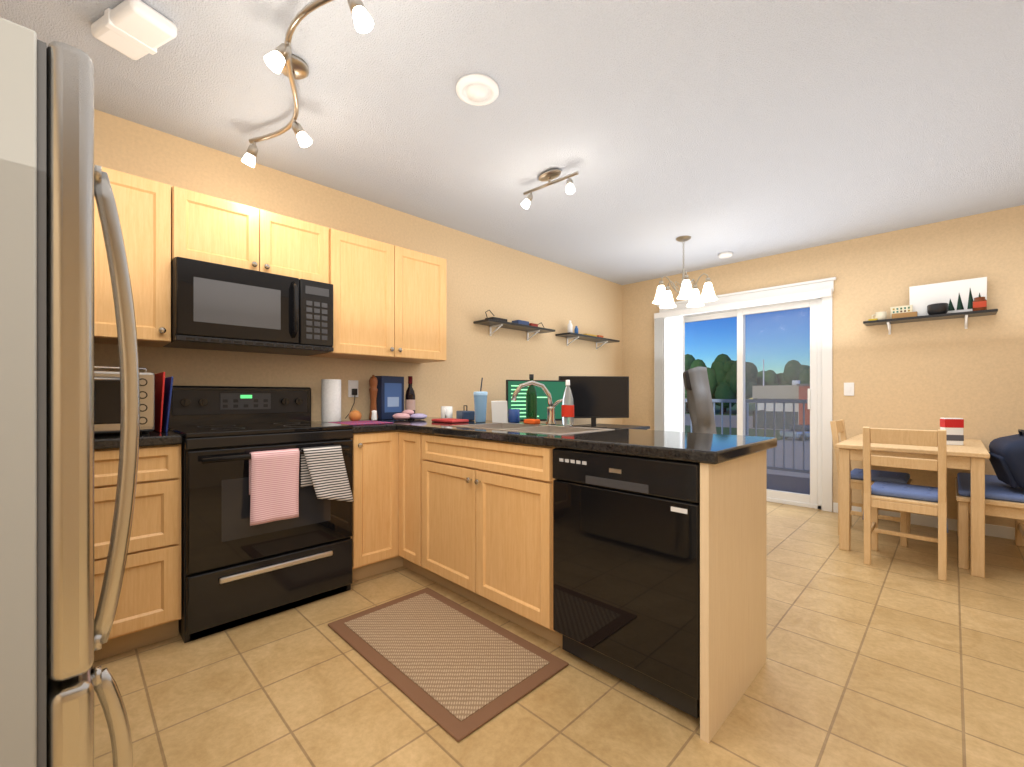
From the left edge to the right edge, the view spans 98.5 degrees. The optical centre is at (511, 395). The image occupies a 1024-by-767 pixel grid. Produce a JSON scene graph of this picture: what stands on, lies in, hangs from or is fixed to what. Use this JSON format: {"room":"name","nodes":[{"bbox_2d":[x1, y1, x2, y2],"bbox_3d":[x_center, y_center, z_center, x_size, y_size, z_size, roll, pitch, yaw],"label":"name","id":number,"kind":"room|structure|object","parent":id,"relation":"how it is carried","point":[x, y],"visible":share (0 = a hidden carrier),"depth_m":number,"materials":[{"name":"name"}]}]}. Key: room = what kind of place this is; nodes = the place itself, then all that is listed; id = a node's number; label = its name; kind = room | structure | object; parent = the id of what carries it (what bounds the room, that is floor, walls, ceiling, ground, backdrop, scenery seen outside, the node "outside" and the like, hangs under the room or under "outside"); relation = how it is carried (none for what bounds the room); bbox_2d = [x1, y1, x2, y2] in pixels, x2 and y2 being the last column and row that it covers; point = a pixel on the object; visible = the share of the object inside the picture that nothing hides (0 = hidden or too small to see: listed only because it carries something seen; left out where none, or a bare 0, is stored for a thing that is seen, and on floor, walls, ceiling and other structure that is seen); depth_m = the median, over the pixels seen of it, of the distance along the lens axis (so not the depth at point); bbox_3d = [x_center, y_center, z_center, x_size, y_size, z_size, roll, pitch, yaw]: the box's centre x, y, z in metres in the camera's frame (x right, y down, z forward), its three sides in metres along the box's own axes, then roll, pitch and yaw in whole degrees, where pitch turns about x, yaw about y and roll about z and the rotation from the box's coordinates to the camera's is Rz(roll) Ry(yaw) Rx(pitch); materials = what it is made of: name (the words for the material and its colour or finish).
{"room":"kitchen and dining room","nodes":[
{"label":"kitchen and dining room","id":0,"kind":"room"},
{"bbox_2d":[94,109,621,424],"bbox_3d":[-0.761,-0.170,3.632,0.200,2.500,6.360,0,0,45],"label":"wall","id":1,"kind":"structure","parent":0,"point":[483,276],"depth_m":3.52,"materials":[{"name":"paint"}]},
{"bbox_2d":[94,164,177,346],"bbox_3d":[-1.878,-0.640,2.129,0.337,0.760,0.331,0,0,45],"label":"upper cabinet","id":2,"kind":"object","parent":1,"relation":"attached to","point":[147,209],"depth_m":2.06,"materials":[{"name":"brown wood"}]},
{"bbox_2d":[178,187,333,287],"bbox_3d":[-1.491,-0.843,2.517,0.337,0.355,0.756,0,0,45],"label":"upper cabinet","id":3,"kind":"object","parent":1,"relation":"attached to","point":[211,229],"depth_m":2.37,"materials":[{"name":"brown wood"}]},
{"bbox_2d":[163,257,333,355],"bbox_3d":[-1.446,-0.463,2.472,0.465,0.401,0.754,0,0,45],"label":"microwave","id":4,"kind":"object","parent":3,"relation":"attached to","point":[216,306],"visible":0.98,"depth_m":2.30,"materials":[{"name":"black"}]},
{"bbox_2d":[345,380,357,418],"bbox_3d":[-1.121,0.024,3.085,0.062,0.267,0.122,0,0,45],"label":"electrical outlet plate","id":5,"kind":"object","parent":1,"relation":"attached to","point":[352,388],"visible":0.94,"depth_m":3.10,"materials":[{"name":"white plastic"}]},
{"bbox_2d":[310,229,445,362],"bbox_3d":[-0.913,-0.640,3.095,0.337,0.760,0.873,0,0,45],"label":"upper cabinet","id":6,"kind":"object","parent":1,"relation":"attached to","point":[389,302],"depth_m":2.94,"materials":[{"name":"brown wood"}]},
{"bbox_2d":[473,319,554,340],"bbox_3d":[0.046,-0.605,4.155,0.199,0.110,0.900,0,0,45],"label":"wall shelf","id":7,"kind":"object","parent":1,"relation":"attached to","point":[491,323],"visible":1,"depth_m":4.07,"materials":[{"name":"black"}]},
{"bbox_2d":[485,310,602,337],"bbox_3d":[0.401,-0.736,4.518,0.110,0.150,1.844,0,0,45],"label":"decorations","id":8,"kind":"object","parent":7,"relation":"on","point":[569,327],"visible":0.54,"depth_m":4.29,"materials":[{"name":"black"}]},
{"bbox_2d":[555,332,619,349],"bbox_3d":[0.873,-0.605,4.982,0.199,0.110,0.960,0,0,45],"label":"wall shelf","id":9,"kind":"object","parent":1,"relation":"attached to","point":[570,335],"visible":1,"depth_m":4.89,"materials":[{"name":"black"}]},
{"bbox_2d":[0,0,1023,284],"bbox_3d":[0.936,-1.470,1.935,5.000,0.100,6.360,0,0,45],"label":"ceiling","id":10,"kind":"structure","parent":0,"point":[742,130],"depth_m":2.19,"materials":[{"name":"white paint"}]},
{"bbox_2d":[91,0,176,59],"bbox_3d":[-1.440,-1.391,1.680,0.300,0.058,0.156,0,0,25],"label":"ceiling light","id":11,"kind":"object","parent":10,"relation":"attached to","point":[135,29],"visible":1,"depth_m":1.65,"materials":[{"name":"white plastic"}]},
{"bbox_2d":[241,0,373,167],"bbox_3d":[-0.942,-1.315,1.891,1.320,0.209,0.338,0,0,45],"label":"track spotlights","id":12,"kind":"object","parent":10,"relation":"attached to","point":[282,59],"visible":0.98,"depth_m":1.67,"materials":[{"name":"silver metal"}]},
{"bbox_2d":[456,73,498,105],"bbox_3d":[-0.160,-1.404,2.041,0.200,0.032,0.200,0,0,45],"label":"ceiling light","id":13,"kind":"object","parent":10,"relation":"in","point":[476,89],"visible":0.98,"depth_m":2.01,"materials":[{"name":"white plastic"}]},
{"bbox_2d":[521,169,578,208],"bbox_3d":[0.236,-1.325,2.804,0.421,0.189,0.107,0,0,40],"label":"track spotlights","id":14,"kind":"object","parent":10,"relation":"attached to","point":[549,175],"visible":1,"depth_m":2.79,"materials":[{"name":"silver metal"}]},
{"bbox_2d":[652,236,716,308],"bbox_3d":[1.558,-1.129,3.976,0.544,0.583,0.535,0,0,45],"label":"chandelier","id":15,"kind":"object","parent":10,"relation":"hanging from","point":[664,296],"depth_m":3.92,"materials":[{"name":"white glass"}]},
{"bbox_2d":[718,251,732,257],"bbox_3d":[2.131,-1.403,4.402,0.130,0.034,0.130,0,0,45],"label":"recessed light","id":16,"kind":"object","parent":10,"relation":"attached to","point":[727,254],"visible":1,"depth_m":4.36,"materials":[{"name":"white plastic"}]},
{"bbox_2d":[93,501,1023,766],"bbox_3d":[0.936,1.130,1.935,5.000,0.100,6.360,0,0,45],"label":"floor","id":17,"kind":"structure","parent":0,"point":[894,654],"depth_m":1.61,"materials":[{"name":"tile"}]},
{"bbox_2d":[0,17,139,766],"bbox_3d":[-1.442,0.193,0.849,0.843,1.775,1.053,0,0,45],"label":"fridge","id":18,"kind":"object","parent":17,"relation":"on","point":[54,633],"visible":1,"depth_m":0.84,"materials":[{"name":"grey metal"}]},
{"bbox_2d":[94,444,180,661],"bbox_3d":[-1.894,0.645,1.910,0.627,0.870,0.662,0,0,45],"label":"base cabinet","id":19,"kind":"object","parent":17,"relation":"on","point":[148,611],"depth_m":1.85,"materials":[{"name":"brown wood"}]},
{"bbox_2d":[94,430,182,449],"bbox_3d":[-1.888,0.190,1.905,0.642,0.040,0.663,0,0,45],"label":"countertop","id":20,"kind":"structure","parent":19,"relation":"on","point":[154,438],"depth_m":1.84,"materials":[{"name":"stone"}]},
{"bbox_2d":[94,366,154,433],"bbox_3d":[-1.877,0.023,1.906,0.462,0.291,0.482,0,0,45],"label":"toaster oven","id":21,"kind":"object","parent":20,"relation":"on","point":[107,407],"visible":0.38,"depth_m":1.84,"materials":[{"name":"silver metal"}]},
{"bbox_2d":[154,372,172,432],"bbox_3d":[-1.729,0.029,2.169,0.380,0.280,0.052,0,0,45],"label":"books","id":22,"kind":"object","parent":20,"relation":"on","point":[163,389],"visible":0.71,"depth_m":2.07,"materials":[{"name":"red paper"}]},
{"bbox_2d":[168,385,352,642],"bbox_3d":[-1.354,0.512,2.380,0.724,1.135,0.754,0,0,45],"label":"range","id":23,"kind":"object","parent":17,"relation":"on","point":[237,569],"visible":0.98,"depth_m":2.13,"materials":[{"name":"black metal"}]},
{"bbox_2d":[249,448,299,525],"bbox_3d":[-1.130,0.425,2.097,0.062,0.331,0.220,0,0,45],"label":"towel","id":24,"kind":"object","parent":23,"relation":"hanging from","point":[274,485],"visible":1,"depth_m":2.08,"materials":[{"name":"pink fabric"}]},
{"bbox_2d":[301,445,353,501],"bbox_3d":[-0.949,0.412,2.277,0.062,0.306,0.250,0,0,45],"label":"towel","id":25,"kind":"object","parent":23,"relation":"hanging from","point":[323,471],"visible":1,"depth_m":2.26,"materials":[{"name":"white fabric"}]},
{"bbox_2d":[328,587,568,741],"bbox_3d":[-0.319,1.073,1.917,0.990,0.012,0.560,0,0,45],"label":"kitchen mat","id":26,"kind":"object","parent":17,"relation":"on","point":[457,672],"visible":0.98,"depth_m":1.80,"materials":[{"name":"brown fabric"}]},
{"bbox_2d":[351,430,766,742],"bbox_3d":[-0.152,0.645,2.350,2.468,0.870,0.892,0,0,45],"label":"base cabinet","id":27,"kind":"object","parent":17,"relation":"on","point":[471,519],"depth_m":1.99,"materials":[{"name":"brown wood"}]},
{"bbox_2d":[317,419,397,432],"bbox_3d":[-1.019,0.190,2.762,0.660,0.040,0.253,0,0,45],"label":"countertop","id":28,"kind":"structure","parent":27,"relation":"on","point":[391,426],"depth_m":2.57,"materials":[{"name":"stone"}]},
{"bbox_2d":[321,379,340,421],"bbox_3d":[-1.178,0.031,2.875,0.120,0.275,0.120,0,0,45],"label":"paper towel","id":29,"kind":"object","parent":28,"relation":"on","point":[330,400],"visible":0.96,"depth_m":2.82,"materials":[{"name":"white paper"}]},
{"bbox_2d":[349,408,361,420],"bbox_3d":[-1.015,0.123,2.854,0.077,0.092,0.079,0,0,45],"label":"onion","id":30,"kind":"object","parent":28,"relation":"on","point":[355,415],"visible":0.92,"depth_m":2.83,"materials":[{"name":"brown food"}]},
{"bbox_2d":[371,417,776,463],"bbox_3d":[-0.033,0.189,2.448,2.497,0.043,0.663,0,0,45],"label":"countertop","id":31,"kind":"structure","parent":27,"relation":"on","point":[707,448],"depth_m":1.80,"materials":[{"name":"stone"}]},
{"bbox_2d":[328,420,393,424],"bbox_3d":[-0.931,0.166,2.712,0.300,0.006,0.280,0,0,45],"label":"placemat","id":32,"kind":"object","parent":31,"relation":"on","point":[368,422],"visible":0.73,"depth_m":2.69,"materials":[{"name":"purple fabric"}]},
{"bbox_2d":[369,375,377,419],"bbox_3d":[-0.973,0.010,3.094,0.064,0.317,0.064,0,0,45],"label":"pepper mill","id":33,"kind":"object","parent":31,"relation":"on","point":[373,384],"visible":0.88,"depth_m":3.07,"materials":[{"name":"brown wood"}]},
{"bbox_2d":[371,410,376,420],"bbox_3d":[-0.945,0.134,3.024,0.040,0.070,0.039,0,0,45],"label":"salt shaker","id":34,"kind":"object","parent":31,"relation":"on","point":[374,416],"visible":0.98,"depth_m":3.01,"materials":[{"name":"white ceramic"}]},
{"bbox_2d":[375,376,403,419],"bbox_3d":[-0.894,0.014,3.214,0.092,0.310,0.200,0,0,37],"label":"box","id":35,"kind":"object","parent":31,"relation":"on","point":[390,398],"visible":0.75,"depth_m":3.16,"materials":[{"name":"blue cardboard"}]},
{"bbox_2d":[392,410,426,419],"bbox_3d":[-0.721,0.134,3.101,0.183,0.070,0.235,0,0,45],"label":"pile","id":36,"kind":"object","parent":31,"relation":"on","point":[405,414],"visible":1,"depth_m":3.07,"materials":[{"name":"pink"}]},
{"bbox_2d":[405,376,414,413],"bbox_3d":[-0.768,0.010,3.328,0.075,0.317,0.075,0,0,45],"label":"wine bottle","id":37,"kind":"object","parent":31,"relation":"on","point":[410,399],"visible":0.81,"depth_m":3.30,"materials":[{"name":"black glass"}]},
{"bbox_2d":[441,406,452,418],"bbox_3d":[-0.457,0.121,3.077,0.095,0.095,0.095,0,0,45],"label":"mug","id":38,"kind":"object","parent":31,"relation":"on","point":[446,411],"visible":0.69,"depth_m":3.06,"materials":[{"name":"white ceramic"}]},
{"bbox_2d":[431,418,468,422],"bbox_3d":[-0.400,0.160,2.847,0.220,0.018,0.140,0,0,45],"label":"cloth","id":39,"kind":"object","parent":31,"relation":"on","point":[448,420],"visible":1,"depth_m":2.80,"materials":[{"name":"red fabric"}]},
{"bbox_2d":[456,405,474,420],"bbox_3d":[-0.322,0.117,3.052,0.090,0.103,0.140,0,0,-25],"label":"caddy","id":40,"kind":"object","parent":31,"relation":"on","point":[467,414],"visible":0.83,"depth_m":3.00,"materials":[{"name":"blue plastic"}]},
{"bbox_2d":[473,378,487,421],"bbox_3d":[-0.202,0.026,2.833,0.092,0.286,0.092,0,0,45],"label":"tumbler","id":41,"kind":"object","parent":31,"relation":"on","point":[480,401],"visible":1,"depth_m":2.80,"materials":[{"name":"blue plastic"}]},
{"bbox_2d":[491,401,507,422],"bbox_3d":[-0.077,0.100,2.748,0.100,0.137,0.036,0,0,10],"label":"card","id":42,"kind":"object","parent":31,"relation":"on","point":[499,412],"visible":0.94,"depth_m":2.74,"materials":[{"name":"white paper"}]},
{"bbox_2d":[507,409,519,422],"bbox_3d":[0.001,0.126,2.792,0.107,0.085,0.072,0,0,45],"label":"mug","id":43,"kind":"object","parent":31,"relation":"on","point":[513,415],"visible":0.94,"depth_m":2.75,"materials":[{"name":"blue ceramic"}]},
{"bbox_2d":[526,374,536,418],"bbox_3d":[0.119,0.018,2.702,0.068,0.301,0.067,0,0,45],"label":"bottle","id":44,"kind":"object","parent":31,"relation":"on","point":[531,403],"visible":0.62,"depth_m":2.67,"materials":[{"name":"green glass"}]},
{"bbox_2d":[524,419,539,423],"bbox_3d":[0.118,0.152,2.608,0.090,0.027,0.055,0,0,45],"label":"sponge","id":45,"kind":"object","parent":31,"relation":"on","point":[531,421],"visible":1,"depth_m":2.58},
{"bbox_2d":[512,380,561,424],"bbox_3d":[0.156,0.039,2.522,0.260,0.256,0.202,0,0,45],"label":"faucet","id":46,"kind":"object","parent":31,"relation":"on","point":[551,414],"visible":0.98,"depth_m":2.53,"materials":[{"name":"silver metal"}]},
{"bbox_2d":[561,380,573,425],"bbox_3d":[0.310,0.039,2.454,0.081,0.256,0.049,0,0,45],"label":"bottle","id":47,"kind":"object","parent":31,"relation":"on","point":[567,410],"visible":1,"depth_m":2.43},
{"bbox_2d":[573,424,649,429],"bbox_3d":[0.526,0.705,4.282,0.660,0.750,2.100,0,0,45],"label":"desk","id":48,"kind":"object","parent":17,"relation":"on","point":[626,426],"visible":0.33,"depth_m":4.74,"materials":[{"name":"grey"}]},
{"bbox_2d":[506,380,565,421],"bbox_3d":[0.235,0.094,3.981,0.256,0.470,0.582,0,0,45],"label":"monitor","id":49,"kind":"object","parent":48,"relation":"on","point":[556,388],"visible":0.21,"depth_m":3.98,"materials":[{"name":"black"}]},
{"bbox_2d":[511,385,546,416],"bbox_3d":[0.165,0.048,3.933,0.373,0.282,0.001,0,0,-23],"label":"text","id":50,"kind":"object","parent":49,"relation":"attached to","point":[521,401],"visible":0.48,"depth_m":3.90,"materials":[{"name":"green"}]},
{"bbox_2d":[559,376,628,426],"bbox_3d":[0.844,0.064,4.533,0.475,0.530,0.598,0,0,45],"label":"screen","id":51,"kind":"object","parent":48,"relation":"on","point":[594,397],"visible":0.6,"depth_m":4.52,"materials":[{"name":"black plastic"}]},
{"bbox_2d":[553,448,699,717],"bbox_3d":[0.579,0.647,1.804,0.596,0.866,0.580,0,0,45],"label":"dishwasher","id":52,"kind":"object","parent":17,"relation":"on","point":[626,568],"visible":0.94,"depth_m":1.56,"materials":[{"name":"black metal"}]},
{"bbox_2d":[683,367,716,433],"bbox_3d":[1.134,0.444,3.095,0.687,1.273,0.710,0,0,45],"label":"gaming chair","id":53,"kind":"object","parent":17,"relation":"on","point":[699,397],"visible":0.19,"depth_m":2.87,"materials":[{"name":"grey"}]},
{"bbox_2d":[830,419,911,546],"bbox_3d":[2.792,0.638,3.431,0.461,0.884,0.395,0,0,45],"label":"dining chair","id":54,"kind":"object","parent":17,"relation":"on","point":[904,519],"visible":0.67,"depth_m":3.37,"materials":[{"name":"brown wood"}]},
{"bbox_2d":[862,427,947,580],"bbox_3d":[2.520,0.638,2.825,0.395,0.884,0.461,0,0,45],"label":"dining chair","id":55,"kind":"object","parent":17,"relation":"on","point":[925,500],"visible":1,"depth_m":2.71,"materials":[{"name":"brown wood"}]},
{"bbox_2d":[835,434,989,577],"bbox_3d":[2.950,0.710,3.255,0.740,0.740,1.175,0,0,45],"label":"dining table","id":56,"kind":"object","parent":17,"relation":"on","point":[969,455],"visible":0.77,"depth_m":2.83,"materials":[{"name":"brown wood"}]},
{"bbox_2d":[940,418,963,444],"bbox_3d":[3.050,0.246,3.059,0.102,0.185,0.062,0,0,20],"label":"carton","id":57,"kind":"object","parent":56,"relation":"on","point":[953,427],"visible":0.73,"depth_m":3.03,"materials":[{"name":"white cardboard"}]},
{"bbox_2d":[955,472,1023,568],"bbox_3d":[3.248,0.835,2.974,0.360,0.490,0.960,0,0,45],"label":"dining chair","id":58,"kind":"object","parent":17,"relation":"on","point":[1003,500],"visible":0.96,"depth_m":2.75,"materials":[{"name":"brown wood"}]},
{"bbox_2d":[989,429,1023,488],"bbox_3d":[3.226,0.386,2.707,0.378,0.353,0.440,0,0,37],"label":"backpack","id":59,"kind":"object","parent":58,"relation":"on","point":[1006,458],"visible":0.96,"depth_m":2.67,"materials":[{"name":"fabric"}]},
{"bbox_2d":[622,205,1023,527],"bbox_3d":[3.114,-0.170,4.112,4.600,2.500,0.200,0,0,45],"label":"wall","id":60,"kind":"structure","parent":0,"point":[923,375],"depth_m":3.73,"materials":[{"name":"paint"}]},
{"bbox_2d":[654,288,832,431],"bbox_3d":[2.335,0.022,4.677,1.740,2.015,0.085,0,0,45],"label":"vertical blinds","id":61,"kind":"object","parent":60,"relation":"attached to","point":[669,369],"visible":0.73,"depth_m":5.10,"materials":[{"name":"white paint"}]},
{"bbox_2d":[657,277,835,511],"bbox_3d":[2.418,-0.007,4.731,1.750,2.175,0.170,0,0,45],"label":"door frame","id":62,"kind":"structure","parent":60,"relation":"attached to","point":[820,407],"depth_m":4.32,"materials":[{"name":"white paint"}]},
{"bbox_2d":[844,383,853,395],"bbox_3d":[3.066,-0.060,4.011,0.075,0.120,0.010,0,0,45],"label":"switch plate","id":63,"kind":"object","parent":60,"relation":"attached to","point":[848,389],"visible":1,"depth_m":4.01,"materials":[{"name":"white plastic"}]},
{"bbox_2d":[833,502,1014,539],"bbox_3d":[3.824,1.035,3.252,2.380,0.090,0.012,0,0,45],"label":"baseboard","id":64,"kind":"structure","parent":60,"relation":"attached to","point":[990,529],"depth_m":3.59,"materials":[{"name":"white paint"}]},
{"bbox_2d":[863,309,997,334],"bbox_3d":[3.361,-0.585,3.582,0.780,0.110,0.199,0,0,45],"label":"wall shelf","id":65,"kind":"object","parent":60,"relation":"attached to","point":[965,315],"visible":1,"depth_m":3.52,"materials":[{"name":"black"}]},
{"bbox_2d":[868,277,986,320],"bbox_3d":[3.352,-0.774,3.586,0.700,0.268,0.155,0,0,45],"label":"decorations","id":66,"kind":"object","parent":65,"relation":"on","point":[966,295],"visible":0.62,"depth_m":3.51,"materials":[{"name":"white fabric"}]},
{"label":"outside","id":67,"kind":"structure","parent":0,"visible":0},
{"bbox_2d":[685,402,809,477],"bbox_3d":[63.812,4.065,124.632,200.000,0.230,253.500,0,0,45],"label":"ground","id":68,"kind":"structure","parent":67,"point":[725,420],"depth_m":40.14,"materials":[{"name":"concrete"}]},
{"bbox_2d":[685,354,809,413],"bbox_3d":[49.567,-2.820,104.345,85.464,13.600,31.564,0,0,45],"label":"trees","id":69,"kind":"object","parent":68,"relation":"on","point":[728,376],"depth_m":93.00,"materials":[{"name":"green plant"}]},
{"bbox_2d":[752,360,809,428],"bbox_3d":[40.340,-0.770,59.009,14.790,9.500,20.500,0,0,45],"label":"building","id":70,"kind":"structure","parent":68,"relation":"on","point":[797,396],"depth_m":58.45,"materials":[{"name":"concrete"}]},
{"bbox_2d":[780,424,809,440],"bbox_3d":[26.512,3.286,39.956,4.200,1.373,1.920,0,0,-20],"label":"car","id":71,"kind":"object","parent":68,"relation":"on","point":[799,434],"depth_m":39.09,"materials":[{"name":"grey paint"}]},
{"bbox_2d":[767,474,809,493],"bbox_3d":[3.167,1.150,5.438,5.200,0.100,1.750,0,0,45],"label":"deck","id":72,"kind":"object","parent":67,"point":[790,483],"depth_m":5.53,"materials":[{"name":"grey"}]},
{"bbox_2d":[685,399,809,473],"bbox_3d":[3.704,0.575,5.997,5.230,1.050,0.060,0,0,45],"label":"rail","id":73,"kind":"object","parent":72,"relation":"on","point":[722,401],"depth_m":6.08,"materials":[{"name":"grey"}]}
]}

